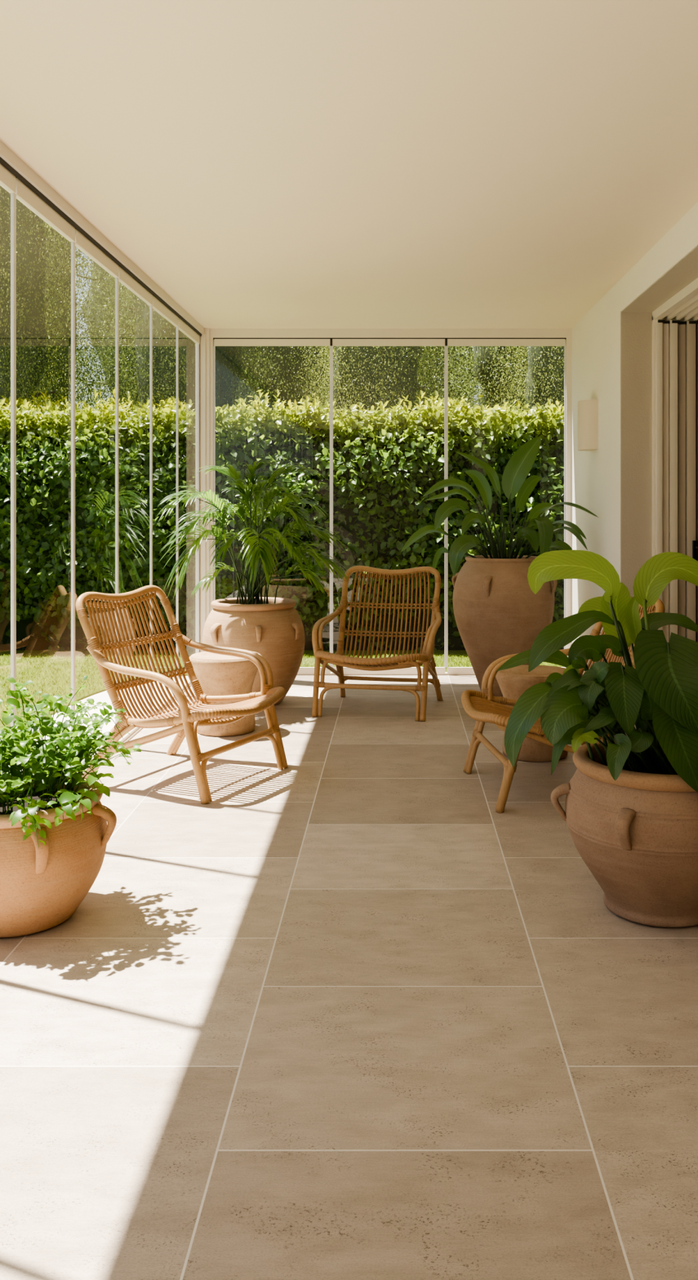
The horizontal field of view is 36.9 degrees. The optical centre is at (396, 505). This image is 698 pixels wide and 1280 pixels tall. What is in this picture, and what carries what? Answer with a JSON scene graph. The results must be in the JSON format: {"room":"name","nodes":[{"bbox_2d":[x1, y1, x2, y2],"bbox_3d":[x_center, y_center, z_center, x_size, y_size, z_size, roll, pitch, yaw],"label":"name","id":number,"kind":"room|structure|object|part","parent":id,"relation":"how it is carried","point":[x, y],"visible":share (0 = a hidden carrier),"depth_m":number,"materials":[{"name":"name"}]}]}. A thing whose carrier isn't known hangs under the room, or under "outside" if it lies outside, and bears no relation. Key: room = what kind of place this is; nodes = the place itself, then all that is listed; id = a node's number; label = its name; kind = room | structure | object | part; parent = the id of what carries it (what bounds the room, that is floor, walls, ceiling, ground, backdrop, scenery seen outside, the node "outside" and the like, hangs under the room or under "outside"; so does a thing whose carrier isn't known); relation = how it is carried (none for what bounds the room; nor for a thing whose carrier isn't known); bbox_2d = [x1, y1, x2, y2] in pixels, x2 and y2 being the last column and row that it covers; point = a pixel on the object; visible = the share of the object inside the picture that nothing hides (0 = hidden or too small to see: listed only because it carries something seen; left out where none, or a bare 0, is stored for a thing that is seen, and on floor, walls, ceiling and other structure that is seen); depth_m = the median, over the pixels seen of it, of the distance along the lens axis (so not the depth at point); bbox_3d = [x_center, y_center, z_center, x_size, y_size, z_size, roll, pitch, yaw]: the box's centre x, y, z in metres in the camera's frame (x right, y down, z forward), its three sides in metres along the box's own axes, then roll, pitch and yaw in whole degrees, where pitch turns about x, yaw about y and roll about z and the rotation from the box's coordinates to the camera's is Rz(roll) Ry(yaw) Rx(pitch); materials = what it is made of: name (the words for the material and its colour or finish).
{"room":"sunroom","nodes":[
{"label":"sunroom","id":0,"kind":"room"},
{"bbox_2d":[0,776,116,937],"bbox_3d":[-1.181,1.103,3.285,0.606,0.394,0.544,0,0,0],"label":"pot","id":1,"kind":"object","parent":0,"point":[42,887],"depth_m":3.11,"materials":[{"name":"ceramic"}]},
{"bbox_2d":[202,596,305,705],"bbox_3d":[-0.936,0.963,6.853,0.667,0.674,0.684,0,0,0],"label":"pot","id":2,"kind":"object","parent":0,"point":[272,628],"depth_m":6.61,"materials":[{"name":"ceramic"}]},
{"bbox_2d":[0,675,697,1279],"bbox_3d":[0.930,1.360,2.740,4.940,0.120,10.680,0,0,0],"label":"floor","id":3,"kind":"structure","parent":0,"point":[341,1012],"depth_m":2.55,"materials":[{"name":"tile"}]},
{"bbox_2d":[0,675,141,937],"bbox_3d":[-1.162,0.919,3.298,0.640,0.763,0.754,0,0,0],"label":"potted plant","id":4,"kind":"object","parent":3,"relation":"on","point":[55,828],"visible":1,"depth_m":3.13,"materials":[{"name":"orange ceramic"}]},
{"bbox_2d":[105,684,191,759],"bbox_3d":[-1.500,1.294,2.670,0.040,0.012,10.540,0,0,0],"label":"track","id":5,"kind":"object","parent":3,"relation":"on","point":[131,736],"depth_m":5.93,"materials":[{"name":"beige metal"}]},
{"bbox_2d":[0,163,15,730],"bbox_3d":[-1.500,0.002,3.558,0.024,2.572,1.054,0,0,0],"label":"window","id":6,"kind":"structure","parent":5,"relation":"on","point":[7,180],"depth_m":4.07,"materials":[{"name":"beige metal"}]},
{"bbox_3d":[-1.500,-1.252,3.558,0.024,0.064,1.039,0,0,0],"label":"rail","id":7,"kind":"part","parent":6,"relation":"part of","materials":[{"name":"beige metal"}]},
{"bbox_2d":[14,177,75,741],"bbox_3d":[-1.500,0.002,4.463,0.024,2.572,0.754,0,0,0],"label":"window","id":8,"kind":"structure","parent":5,"relation":"on","point":[24,194],"depth_m":4.65,"materials":[{"name":"beige metal"}]},
{"bbox_3d":[-1.500,-1.252,4.463,0.024,0.064,0.739,0,0,0],"label":"rail","id":9,"kind":"part","parent":8,"relation":"part of","materials":[{"name":"beige metal"}]},
{"bbox_2d":[74,228,118,776],"bbox_3d":[-1.500,0.002,5.220,0.024,2.572,0.759,0,0,0],"label":"window","id":10,"kind":"structure","parent":5,"relation":"on","point":[82,242],"depth_m":5.58,"materials":[{"name":"beige metal"}]},
{"bbox_3d":[-1.500,-1.252,5.220,0.024,0.064,0.744,0,0,0],"label":"rail","id":11,"kind":"part","parent":10,"relation":"part of","materials":[{"name":"beige metal"}]},
{"bbox_2d":[118,266,152,742],"bbox_3d":[-1.500,0.002,5.990,0.024,2.572,0.779,0,0,0],"label":"window","id":12,"kind":"structure","parent":5,"relation":"on","point":[124,277],"depth_m":6.37,"materials":[{"name":"beige metal"}]},
{"bbox_3d":[-1.500,1.279,5.990,0.024,0.018,0.764,0,0,0],"label":"rail","id":13,"kind":"part","parent":12,"relation":"part of","materials":[{"name":"beige metal"}]},
{"bbox_3d":[-1.500,-1.252,5.990,0.024,0.064,0.764,0,0,0],"label":"rail","id":14,"kind":"part","parent":12,"relation":"part of","materials":[{"name":"beige metal"}]},
{"bbox_2d":[151,295,178,715],"bbox_3d":[-1.500,0.002,6.760,0.024,2.572,0.759,0,0,0],"label":"window","id":15,"kind":"structure","parent":5,"relation":"on","point":[157,306],"depth_m":6.91,"materials":[{"name":"beige metal"}]},
{"bbox_3d":[-1.500,1.279,6.760,0.024,0.018,0.744,0,0,0],"label":"rail","id":16,"kind":"part","parent":15,"relation":"part of","materials":[{"name":"beige metal"}]},
{"bbox_3d":[-1.500,-1.252,6.760,0.024,0.064,0.744,0,0,0],"label":"rail","id":17,"kind":"part","parent":15,"relation":"part of","materials":[{"name":"beige metal"}]},
{"bbox_2d":[175,317,199,689],"bbox_3d":[-1.500,0.002,7.520,0.024,2.572,0.759,0,0,0],"label":"window","id":18,"kind":"structure","parent":5,"relation":"on","point":[183,326],"depth_m":7.79,"materials":[{"name":"beige metal"}]},
{"bbox_3d":[-1.500,1.279,7.520,0.024,0.018,0.744,0,0,0],"label":"rail","id":19,"kind":"part","parent":18,"relation":"part of","materials":[{"name":"beige metal"}]},
{"bbox_3d":[-1.500,-1.252,7.520,0.024,0.064,0.744,0,0,0],"label":"rail","id":20,"kind":"part","parent":18,"relation":"part of","materials":[{"name":"beige metal"}]},
{"bbox_2d":[75,585,288,804],"bbox_3d":[-1.008,0.860,5.002,0.824,0.898,0.796,0,0,25],"label":"rattan chair","id":21,"kind":"object","parent":3,"relation":"on","point":[184,721],"visible":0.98,"depth_m":5.03,"materials":[{"name":"wicker"}]},
{"bbox_3d":[-1.324,1.139,4.798,0.316,0.340,0.049,0,0,20],"label":"leg","id":22,"kind":"part","parent":21,"relation":"part of","materials":[{"name":"wicker"}]},
{"bbox_3d":[-1.239,0.713,5.107,0.316,0.604,0.674,0,0,25],"label":"frame","id":23,"kind":"part","parent":21,"relation":"part of","materials":[{"name":"wicker"}]},
{"bbox_3d":[-1.173,0.798,4.693,0.579,0.312,0.098,0,0,25],"label":"armrest","id":24,"kind":"part","parent":21,"relation":"part of","materials":[{"name":"wicker"}]},
{"bbox_3d":[-1.145,1.058,4.701,0.511,0.208,0.024,0,0,26],"label":"rail","id":25,"kind":"part","parent":21,"relation":"part of","materials":[{"name":"wicker"}]},
{"bbox_3d":[-1.237,0.732,5.106,0.284,0.562,0.543,0,0,25],"label":"backrest","id":26,"kind":"part","parent":21,"relation":"part of","materials":[{"name":"wicker"}]},
{"bbox_3d":[-1.061,1.139,5.374,0.316,0.340,0.049,0,0,29],"label":"leg","id":27,"kind":"part","parent":21,"relation":"part of","materials":[{"name":"wicker"}]},
{"bbox_3d":[-0.881,0.951,4.944,0.535,0.107,0.709,0,0,25],"label":"seat frame","id":28,"kind":"part","parent":21,"relation":"part of","materials":[{"name":"wicker"}]},
{"bbox_3d":[-0.850,1.114,4.639,0.136,0.381,0.194,0,0,25],"label":"leg","id":29,"kind":"part","parent":21,"relation":"part of","materials":[{"name":"wicker"}]},
{"bbox_3d":[-0.888,0.976,4.947,0.514,0.116,0.543,0,0,25],"label":"seat","id":30,"kind":"part","parent":21,"relation":"part of","materials":[{"name":"wicker"}]},
{"bbox_3d":[-0.883,0.798,5.329,0.579,0.312,0.098,0,0,25],"label":"armrest","id":31,"kind":"part","parent":21,"relation":"part of","materials":[{"name":"wicker"}]},
{"bbox_3d":[-0.630,1.114,5.120,0.136,0.381,0.194,0,0,25],"label":"leg","id":32,"kind":"part","parent":21,"relation":"part of","materials":[{"name":"wicker"}]},
{"bbox_2d":[195,328,209,653],"bbox_3d":[-1.478,-0.025,7.975,0.105,2.650,0.150,0,0,0],"label":"post","id":33,"kind":"object","parent":3,"relation":"on","point":[204,345],"visible":0.48,"depth_m":7.92,"materials":[{"name":"beige metal"}]},
{"bbox_2d":[189,651,262,736],"bbox_3d":[-0.984,1.080,6.020,0.417,0.440,0.419,0,0,0],"label":"stool","id":34,"kind":"object","parent":3,"relation":"on","point":[217,674],"visible":0.56,"depth_m":5.87,"materials":[{"name":"ceramic"}]},
{"bbox_2d":[156,460,351,705],"bbox_3d":[-0.955,0.502,6.785,1.220,1.596,0.859,0,0,-17],"label":"potted palm","id":35,"kind":"object","parent":3,"relation":"on","point":[272,628],"visible":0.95,"depth_m":6.62,"materials":[{"name":"plant"}]},
{"bbox_3d":[-0.856,0.428,6.846,0.511,0.525,0.296,0,0,0],"label":"stem","id":36,"kind":"part","parent":35,"relation":"part of","materials":[{"name":"green plant"}]},
{"bbox_2d":[311,565,442,721],"bbox_3d":[-0.104,0.860,6.688,0.796,0.898,0.824,0,0,11],"label":"rattan chair","id":37,"kind":"object","parent":3,"relation":"on","point":[425,658],"visible":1,"depth_m":6.88,"materials":[{"name":"wicker"}]},
{"bbox_3d":[-0.442,0.798,6.779,0.098,0.312,0.579,0,0,12],"label":"armrest","id":38,"kind":"part","parent":37,"relation":"part of","materials":[{"name":"wicker"}]},
{"bbox_3d":[-0.422,1.114,6.452,0.194,0.381,0.136,0,0,12],"label":"leg","id":39,"kind":"part","parent":37,"relation":"part of","materials":[{"name":"wicker"}]},
{"bbox_3d":[-0.428,1.058,6.753,0.024,0.208,0.511,0,0,13],"label":"rail","id":40,"kind":"part","parent":37,"relation":"part of","materials":[{"name":"wicker"}]},
{"bbox_3d":[-0.131,0.976,6.559,0.543,0.116,0.514,0,0,12],"label":"seat","id":41,"kind":"part","parent":37,"relation":"part of","materials":[{"name":"wicker"}]},
{"bbox_3d":[-0.054,0.732,6.934,0.543,0.562,0.284,0,0,12],"label":"backrest","id":42,"kind":"part","parent":37,"relation":"part of","materials":[{"name":"wicker"}]},
{"bbox_3d":[-0.054,0.713,6.936,0.674,0.604,0.316,0,0,12],"label":"frame","id":43,"kind":"part","parent":37,"relation":"part of","materials":[{"name":"wicker"}]},
{"bbox_3d":[0.096,1.114,6.346,0.194,0.381,0.136,0,0,12],"label":"leg","id":44,"kind":"part","parent":37,"relation":"part of","materials":[{"name":"wicker"}]},
{"bbox_3d":[0.219,1.058,6.621,0.024,0.208,0.511,0,0,10],"label":"rail","id":45,"kind":"part","parent":37,"relation":"part of","materials":[{"name":"wicker"}]},
{"bbox_3d":[0.242,0.798,6.639,0.098,0.312,0.579,0,0,12],"label":"armrest","id":46,"kind":"part","parent":37,"relation":"part of","materials":[{"name":"wicker"}]},
{"bbox_2d":[400,435,598,697],"bbox_3d":[0.664,0.410,7.136,1.275,1.780,0.872,0,0,0],"label":"potted strelitzia","id":47,"kind":"object","parent":3,"relation":"on","point":[497,613],"visible":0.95,"depth_m":6.99,"materials":[{"name":"brown ceramic"}]},
{"bbox_3d":[0.689,0.214,7.237,0.484,0.377,0.230,0,0,0],"label":"stem","id":48,"kind":"part","parent":47,"relation":"part of","materials":[{"name":"green plant"}]},
{"bbox_2d":[495,665,568,761],"bbox_3d":[0.722,1.080,5.441,0.419,0.440,0.417,0,0,-30],"label":"stool","id":49,"kind":"object","parent":3,"relation":"on","point":[513,682],"visible":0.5,"depth_m":5.29,"materials":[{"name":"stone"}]},
{"bbox_2d":[461,596,664,813],"bbox_3d":[0.731,0.860,4.804,0.824,0.898,0.796,0,0,-8],"label":"rattan chair","id":50,"kind":"object","parent":3,"relation":"on","point":[483,707],"visible":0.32,"depth_m":4.88,"materials":[{"name":"wicker"}]},
{"bbox_3d":[0.403,1.114,5.025,0.136,0.381,0.194,0,0,-8],"label":"leg","id":51,"kind":"part","parent":50,"relation":"part of","materials":[{"name":"wicker"}]},
{"bbox_3d":[0.601,0.976,4.786,0.514,0.116,0.543,0,0,-8],"label":"seat","id":52,"kind":"part","parent":50,"relation":"part of","materials":[{"name":"wicker"}]},
{"bbox_3d":[0.476,1.114,4.501,0.136,0.381,0.194,0,0,-8],"label":"leg","id":53,"kind":"part","parent":50,"relation":"part of","materials":[{"name":"wicker"}]},
{"bbox_3d":[0.593,0.951,4.784,0.535,0.107,0.709,0,0,-8],"label":"seat frame","id":54,"kind":"part","parent":50,"relation":"part of","materials":[{"name":"wicker"}]},
{"bbox_3d":[0.704,0.798,5.153,0.579,0.312,0.098,0,0,-8],"label":"armrest","id":55,"kind":"part","parent":50,"relation":"part of","materials":[{"name":"wicker"}]},
{"bbox_3d":[0.777,1.058,4.476,0.511,0.208,0.024,0,0,-9],"label":"rail","id":56,"kind":"part","parent":50,"relation":"part of","materials":[{"name":"wicker"}]},
{"bbox_3d":[0.981,0.732,4.839,0.284,0.562,0.543,0,0,-8],"label":"backrest","id":57,"kind":"part","parent":50,"relation":"part of","materials":[{"name":"wicker"}]},
{"bbox_3d":[0.983,0.713,4.839,0.316,0.604,0.674,0,0,-8],"label":"frame","id":58,"kind":"part","parent":50,"relation":"part of","materials":[{"name":"wicker"}]},
{"bbox_2d":[495,550,697,927],"bbox_3d":[0.753,0.721,3.373,0.887,1.159,0.653,0,0,0],"label":"potted plant","id":59,"kind":"object","parent":3,"relation":"on","point":[631,814],"visible":1,"depth_m":3.17,"materials":[{"name":"plant"}]},
{"bbox_2d":[0,0,697,328],"bbox_3d":[0.935,-1.430,2.725,4.930,0.160,10.650,0,0,0],"label":"ceiling","id":60,"kind":"structure","parent":0,"point":[266,164],"depth_m":3.86,"materials":[{"name":"beige paint"}]},
{"bbox_2d":[0,140,204,333],"bbox_3d":[-1.498,-1.325,2.670,0.065,0.050,10.540,0,0,0],"label":"beam","id":61,"kind":"structure","parent":60,"relation":"attached to","point":[6,154],"depth_m":4.91,"materials":[{"name":"beige metal"}]},
{"bbox_2d":[659,292,697,321],"bbox_3d":[1.820,-1.228,3.350,0.540,0.245,6.300,0,0,0],"label":"door track","id":62,"kind":"object","parent":60,"relation":"attached to","point":[687,310],"visible":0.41,"depth_m":6.01,"materials":[{"name":"beige metal"}]},
{"bbox_2d":[655,319,664,630],"bbox_3d":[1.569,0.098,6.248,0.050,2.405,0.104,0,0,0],"label":"door","id":63,"kind":"structure","parent":62,"relation":"attached to","point":[659,322],"depth_m":6.20,"materials":[{"name":"beige metal"}]},
{"bbox_2d":[662,320,670,642],"bbox_3d":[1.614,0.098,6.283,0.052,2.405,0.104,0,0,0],"label":"door","id":64,"kind":"structure","parent":62,"relation":"attached to","point":[665,326],"depth_m":6.24,"materials":[{"name":"beige metal"}]},
{"bbox_2d":[668,320,679,642],"bbox_3d":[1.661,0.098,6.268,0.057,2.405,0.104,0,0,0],"label":"door","id":65,"kind":"structure","parent":62,"relation":"attached to","point":[673,326],"depth_m":6.22,"materials":[{"name":"beige metal"}]},
{"bbox_2d":[677,320,686,637],"bbox_3d":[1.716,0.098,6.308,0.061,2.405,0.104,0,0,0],"label":"door","id":66,"kind":"structure","parent":62,"relation":"attached to","point":[682,326],"depth_m":6.26,"materials":[{"name":"beige metal"}]},
{"bbox_2d":[685,320,697,641],"bbox_3d":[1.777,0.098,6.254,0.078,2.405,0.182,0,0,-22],"label":"door","id":67,"kind":"structure","parent":62,"relation":"attached to","point":[691,544],"depth_m":6.24,"materials":[{"name":"beige metal"}]},
{"bbox_3d":[1.796,0.270,6.236,0.052,0.120,0.016,0,0,0],"label":"handle","id":68,"kind":"part","parent":67,"relation":"part of","materials":[{"name":"metal"}]},
{"bbox_2d":[209,328,572,675],"bbox_3d":[-0.043,-0.025,8.010,2.765,2.650,0.080,0,0,0],"label":"window","id":69,"kind":"structure","parent":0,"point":[335,342],"depth_m":7.97,"materials":[{"name":"beige metal"}]},
{"bbox_2d":[213,338,331,673],"bbox_3d":[-0.951,0.007,8.000,0.903,2.562,0.024,0,0,0],"label":"window","id":70,"kind":"structure","parent":69,"relation":"attached to","point":[217,342],"depth_m":7.99,"materials":[{"name":"beige metal"}]},
{"bbox_3d":[-0.951,-1.248,8.000,0.888,0.052,0.024,0,0,0],"label":"rail","id":71,"kind":"part","parent":70,"relation":"part of","materials":[{"name":"beige metal"}]},
{"bbox_3d":[-0.951,1.265,8.000,0.888,0.046,0.024,0,0,0],"label":"rail","id":72,"kind":"part","parent":70,"relation":"part of","materials":[{"name":"beige metal"}]},
{"bbox_3d":[-0.059,-1.248,8.000,0.864,0.052,0.024,0,0,0],"label":"rail","id":73,"kind":"part","parent":69,"relation":"part of","materials":[{"name":"beige metal"}]},
{"bbox_3d":[-0.059,1.265,8.000,0.864,0.046,0.024,0,0,0],"label":"rail","id":74,"kind":"part","parent":69,"relation":"part of","materials":[{"name":"beige metal"}]},
{"bbox_2d":[213,337,566,339],"bbox_3d":[-0.051,-1.278,8.009,2.703,0.008,0.042,0,0,0],"label":"track","id":75,"kind":"object","parent":69,"relation":"attached to","point":[213,338],"visible":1,"depth_m":7.99,"materials":[{"name":"black metal"}]},
{"bbox_2d":[446,338,565,673],"bbox_3d":[0.841,0.007,8.000,0.918,2.562,0.024,0,0,0],"label":"window","id":76,"kind":"structure","parent":69,"relation":"attached to","point":[451,342],"depth_m":7.99,"materials":[{"name":"beige metal"}]},
{"bbox_3d":[0.841,1.265,8.000,0.903,0.046,0.024,0,0,0],"label":"rail","id":77,"kind":"part","parent":76,"relation":"part of","materials":[{"name":"beige metal"}]},
{"bbox_3d":[0.841,-1.248,8.000,0.903,0.052,0.024,0,0,0],"label":"rail","id":78,"kind":"part","parent":76,"relation":"part of","materials":[{"name":"beige metal"}]},
{"bbox_2d":[451,555,557,697],"bbox_3d":[0.741,0.828,7.219,0.702,0.943,0.705,0,0,0],"label":"pot","id":79,"kind":"object","parent":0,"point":[497,613],"depth_m":6.95,"materials":[{"name":"brown ceramic"}]},
{"bbox_2d":[551,739,697,927],"bbox_3d":[0.852,1.053,3.382,0.697,0.494,0.641,0,0,0],"label":"pot","id":80,"kind":"object","parent":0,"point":[635,828],"depth_m":3.16,"materials":[{"name":"ceramic"}]},
{"bbox_2d":[572,201,697,674],"bbox_3d":[1.435,-0.025,2.725,0.190,2.650,10.650,0,0,0],"label":"wall","id":81,"kind":"structure","parent":0,"point":[597,336],"depth_m":6.72,"materials":[{"name":"white paint"}]},
{"bbox_2d":[577,399,598,451],"bbox_3d":[1.284,-0.538,7.050,0.112,0.330,0.250,0,0,0],"label":"wall lamp","id":82,"kind":"object","parent":81,"relation":"attached to","point":[588,410],"visible":1,"depth_m":6.94,"materials":[{"name":"beige metal"}]},
{"bbox_2d":[621,245,697,596],"bbox_3d":[1.437,0.070,3.225,0.186,2.460,6.050,0,0,0],"label":"door reveal","id":83,"kind":"structure","parent":81,"relation":"in","point":[637,317],"depth_m":6.25,"materials":[{"name":"beige paint"}]},
{"bbox_2d":[652,277,697,556],"bbox_3d":[1.545,0.072,3.225,0.030,2.456,6.050,0,0,0],"label":"door frame","id":84,"kind":"structure","parent":81,"relation":"attached to","point":[691,289],"depth_m":6.22,"materials":[{"name":"beige metal"}]},
{"bbox_3d":[-0.080,-0.025,-2.650,2.840,2.650,0.100,0,0,0],"label":"wall","id":85,"kind":"structure","parent":0,"visible":0},
{"bbox_2d":[0,156,201,336],"bbox_3d":[-1.499,-1.292,2.670,0.042,0.016,10.540,0,0,0],"label":"track","id":86,"kind":"object","parent":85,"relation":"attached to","point":[5,164],"visible":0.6,"depth_m":4.94,"materials":[{"name":"black metal"}]},
{"bbox_3d":[2.465,-0.025,2.725,1.870,2.650,10.650,0,0,0],"label":"wall","id":87,"kind":"structure","parent":0,"visible":0},
{"bbox_2d":[688,320,697,643],"bbox_3d":[1.975,0.075,6.375,0.350,2.450,0.250,0,0,0],"label":"door frame","id":88,"kind":"structure","parent":87,"relation":"attached to","point":[688,320],"depth_m":6.25,"materials":[{"name":"black metal"}]},
{"label":"outside","id":89,"kind":"structure","parent":0,"visible":0},
{"bbox_2d":[0,650,561,731],"bbox_3d":[-2.500,1.325,11.700,23.000,0.050,28.600,0,0,0],"label":"lawn","id":90,"kind":"structure","parent":89,"point":[19,653],"depth_m":8.37,"materials":[{"name":"green plant"}]},
{"bbox_2d":[0,186,99,413],"bbox_3d":[-4.630,-2.437,12.016,2.487,8.822,2.567,0,0,-34],"label":"birch tree","id":91,"kind":"object","parent":90,"relation":"on","point":[32,361],"visible":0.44,"depth_m":11.73,"materials":[{"name":"green plant"}]},
{"bbox_2d":[27,222,135,415],"bbox_3d":[-5.942,-3.083,15.693,4.147,9.135,4.216,0,0,20],"label":"dense tree","id":92,"kind":"object","parent":90,"relation":"on","point":[60,301],"visible":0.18,"depth_m":15.51,"materials":[{"name":"green plant"}]},
{"bbox_2d":[66,247,139,415],"bbox_3d":[-4.527,-3.758,20.496,5.456,10.540,5.547,0,0,-28],"label":"dense tree","id":93,"kind":"object","parent":90,"relation":"on","point":[95,289],"visible":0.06,"depth_m":19.41,"materials":[{"name":"green plant"}]},
{"bbox_2d":[76,255,288,423],"bbox_3d":[-2.354,-1.903,11.927,2.401,6.676,2.441,0,0,-5],"label":"dense tree","id":94,"kind":"object","parent":90,"relation":"on","point":[228,360],"visible":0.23,"depth_m":11.46,"materials":[{"name":"green plant"}]},
{"bbox_2d":[132,346,335,427],"bbox_3d":[-1.736,-2.409,15.491,4.216,7.730,4.147,0,0,33],"label":"dense tree","id":95,"kind":"object","parent":90,"relation":"on","point":[287,357],"visible":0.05,"depth_m":14.50,"materials":[{"name":"green plant"}]},
{"bbox_2d":[0,388,564,651],"bbox_3d":[-1.613,0.137,2.681,12.574,2.607,15.208,0,0,0],"label":"hedge","id":96,"kind":"object","parent":90,"relation":"on","point":[384,463],"visible":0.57,"depth_m":9.36,"materials":[{"name":"green plant"}]},
{"bbox_2d":[275,346,472,426],"bbox_3d":[-0.279,-1.486,11.894,2.246,6.577,2.176,0,0,16],"label":"birch tree","id":97,"kind":"object","parent":90,"relation":"on","point":[369,375],"visible":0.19,"depth_m":11.49,"materials":[{"name":"green plant"}]},
{"bbox_2d":[414,346,480,427],"bbox_3d":[0.534,-3.083,20.120,5.325,9.135,5.238,0,0,-21],"label":"dense tree","id":98,"kind":"object","parent":90,"relation":"on","point":[442,347],"visible":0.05,"depth_m":19.04,"materials":[{"name":"green plant"}]},
{"bbox_2d":[418,346,528,426],"bbox_3d":[2.115,-2.409,15.366,4.147,7.730,4.216,0,0,3],"label":"dense tree","id":99,"kind":"object","parent":90,"relation":"on","point":[479,355],"visible":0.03,"depth_m":14.85,"materials":[{"name":"green plant"}]},
{"bbox_2d":[477,346,564,425],"bbox_3d":[1.971,-1.622,11.777,2.254,6.898,2.327,0,0,-15],"label":"birch tree","id":100,"kind":"object","parent":90,"relation":"on","point":[544,375],"visible":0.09,"depth_m":11.44,"materials":[{"name":"green plant"}]},
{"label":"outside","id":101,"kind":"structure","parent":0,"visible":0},
{"bbox_2d":[7,675,188,773],"bbox_3d":[-2.470,1.376,2.745,1.860,0.128,10.690,0,0,0],"label":"path","id":102,"kind":"structure","parent":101,"point":[103,696],"depth_m":6.83,"materials":[{"name":"beige stone"}]}
]}

